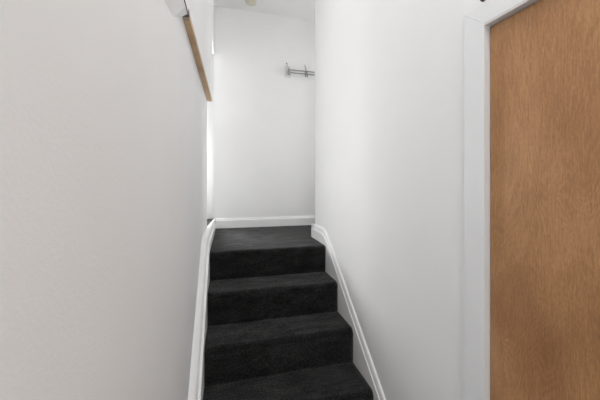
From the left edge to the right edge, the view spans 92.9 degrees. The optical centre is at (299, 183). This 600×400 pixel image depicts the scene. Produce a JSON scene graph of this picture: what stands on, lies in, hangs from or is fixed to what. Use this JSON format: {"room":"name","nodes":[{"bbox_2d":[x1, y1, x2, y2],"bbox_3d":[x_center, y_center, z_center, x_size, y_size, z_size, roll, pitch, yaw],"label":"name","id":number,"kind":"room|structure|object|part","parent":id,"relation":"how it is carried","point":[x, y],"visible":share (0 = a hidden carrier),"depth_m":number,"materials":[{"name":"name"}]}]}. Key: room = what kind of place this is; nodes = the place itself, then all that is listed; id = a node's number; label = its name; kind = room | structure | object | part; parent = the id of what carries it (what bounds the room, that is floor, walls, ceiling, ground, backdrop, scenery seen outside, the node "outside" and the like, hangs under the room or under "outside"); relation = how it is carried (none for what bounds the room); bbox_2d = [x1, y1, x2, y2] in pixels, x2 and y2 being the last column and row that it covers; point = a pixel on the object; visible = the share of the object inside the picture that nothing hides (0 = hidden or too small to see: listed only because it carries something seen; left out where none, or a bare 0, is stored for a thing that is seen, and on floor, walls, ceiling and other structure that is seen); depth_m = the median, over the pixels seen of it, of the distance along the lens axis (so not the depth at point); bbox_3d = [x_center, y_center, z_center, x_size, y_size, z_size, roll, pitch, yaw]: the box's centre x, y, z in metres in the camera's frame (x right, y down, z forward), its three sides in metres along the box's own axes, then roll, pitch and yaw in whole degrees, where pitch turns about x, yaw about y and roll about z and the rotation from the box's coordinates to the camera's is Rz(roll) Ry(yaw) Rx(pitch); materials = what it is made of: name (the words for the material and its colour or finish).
{"room":"staircase","nodes":[
{"label":"staircase","id":0,"kind":"room"},
{"bbox_2d":[0,0,213,399],"bbox_3d":[-0.448,-0.111,0.625,0.320,3.405,4.634,0,0,-14],"label":"wall","id":1,"kind":"structure","parent":0,"point":[103,103],"depth_m":0.37,"materials":[{"name":"paint"}]},
{"bbox_2d":[164,0,187,16],"bbox_3d":[-0.085,-0.486,-0.281,0.025,0.257,2.698,0,0,-14],"label":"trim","id":2,"kind":"structure","parent":1,"relation":"attached to","point":[177,8],"depth_m":0.89,"materials":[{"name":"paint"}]},
{"bbox_2d":[182,9,211,101],"bbox_3d":[-0.586,-0.659,1.697,0.055,0.092,1.378,0,0,-14],"label":"handrail","id":3,"kind":"object","parent":1,"relation":"on","point":[188,24],"visible":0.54,"depth_m":1.39,"materials":[{"name":"brown wood"}]},
{"bbox_2d":[188,219,215,399],"bbox_3d":[-0.609,0.994,1.825,0.053,1.274,2.219,0,0,-14],"label":"baseboard","id":4,"kind":"structure","parent":1,"relation":"attached to","point":[196,383],"depth_m":1.48,"materials":[{"name":"white wood"}]},
{"bbox_2d":[207,54,213,218],"bbox_3d":[-2.141,-0.681,3.518,2.400,2.265,0.120,0,0,-14],"label":"wall","id":5,"kind":"structure","parent":0,"point":[210,105],"depth_m":3.71,"materials":[{"name":"paint"}]},
{"bbox_2d":[211,225,315,245],"bbox_3d":[0.454,0.512,2.839,2.510,0.120,0.904,0,0,-14],"label":"floor","id":6,"kind":"structure","parent":0,"point":[222,236],"depth_m":2.55,"materials":[{"name":"grey carpet"}]},
{"bbox_2d":[214,6,314,222],"bbox_3d":[0.334,-0.681,3.275,2.526,2.265,0.120,0,0,-14],"label":"wall","id":7,"kind":"structure","parent":0,"point":[264,119],"depth_m":3.02,"materials":[{"name":"paint"}]},
{"bbox_2d":[216,216,314,228],"bbox_3d":[0.310,0.404,3.199,2.410,0.105,0.015,0,0,-14],"label":"baseboard","id":8,"kind":"structure","parent":7,"relation":"attached to","point":[288,220],"depth_m":3.02,"materials":[{"name":"white wood"}]},
{"bbox_2d":[285,63,314,77],"bbox_3d":[0.168,-1.213,3.116,0.671,0.121,0.105,0,0,-14],"label":"coat rack","id":9,"kind":"object","parent":7,"relation":"attached to","point":[288,72],"visible":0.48,"depth_m":3.08,"materials":[{"name":"metal"}]},
{"bbox_3d":[-0.133,-1.212,3.090,0.066,0.120,0.006,0,0,-14],"label":"wall plate","id":10,"kind":"part","parent":9,"relation":"part of","materials":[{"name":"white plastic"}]},
{"bbox_2d":[214,0,314,20],"bbox_3d":[-0.304,-1.863,1.187,5.000,0.100,5.650,0,0,-14],"label":"ceiling","id":11,"kind":"structure","parent":0,"point":[302,9],"depth_m":2.92,"materials":[{"name":"paint"}]},
{"bbox_2d":[245,0,256,5],"bbox_3d":[-0.483,-1.793,2.818,0.120,0.040,0.120,0,0,-14],"label":"smoke detector","id":12,"kind":"object","parent":11,"relation":"attached to","point":[248,2],"visible":1,"depth_m":2.80,"materials":[{"name":"white plastic"}]},
{"bbox_2d":[315,0,485,399],"bbox_3d":[0.669,-0.111,0.533,0.120,3.405,3.900,0,0,-14],"label":"wall","id":13,"kind":"structure","parent":0,"point":[389,74],"depth_m":1.23,"materials":[{"name":"paint"}]},
{"bbox_2d":[311,223,385,399],"bbox_3d":[0.298,0.996,1.704,0.024,1.320,1.533,0,0,-14],"label":"baseboard","id":14,"kind":"structure","parent":13,"relation":"attached to","point":[362,359],"depth_m":1.67,"materials":[{"name":"white wood"}]},
{"bbox_2d":[464,0,599,399],"bbox_3d":[0.649,0.536,0.457,0.155,2.111,0.893,0,0,-14],"label":"door","id":15,"kind":"structure","parent":13,"relation":"in","point":[532,67],"depth_m":0.70,"materials":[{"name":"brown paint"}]},
{"bbox_3d":[0.521,0.537,0.849,0.012,2.110,0.070,0,0,-14],"label":"casing","id":16,"kind":"part","parent":15,"relation":"part of","materials":[{"name":"white paint"}]},
{"bbox_3d":[0.624,-0.472,0.451,0.012,0.094,0.892,0,0,-14],"label":"casing","id":17,"kind":"part","parent":15,"relation":"part of","materials":[{"name":"white paint"}]},
{"bbox_3d":[0.225,1.642,0.251,1.160,0.100,3.574,0,0,-14],"label":"floor","id":18,"kind":"structure","parent":0,"visible":0},
{"bbox_2d":[203,240,373,399],"bbox_3d":[-0.089,1.023,1.536,0.810,1.146,1.422,0,0,-14],"label":"staircase","id":19,"kind":"structure","parent":18,"relation":"on","point":[276,330],"depth_m":1.62,"materials":[{"name":"grey carpet"}]}
]}

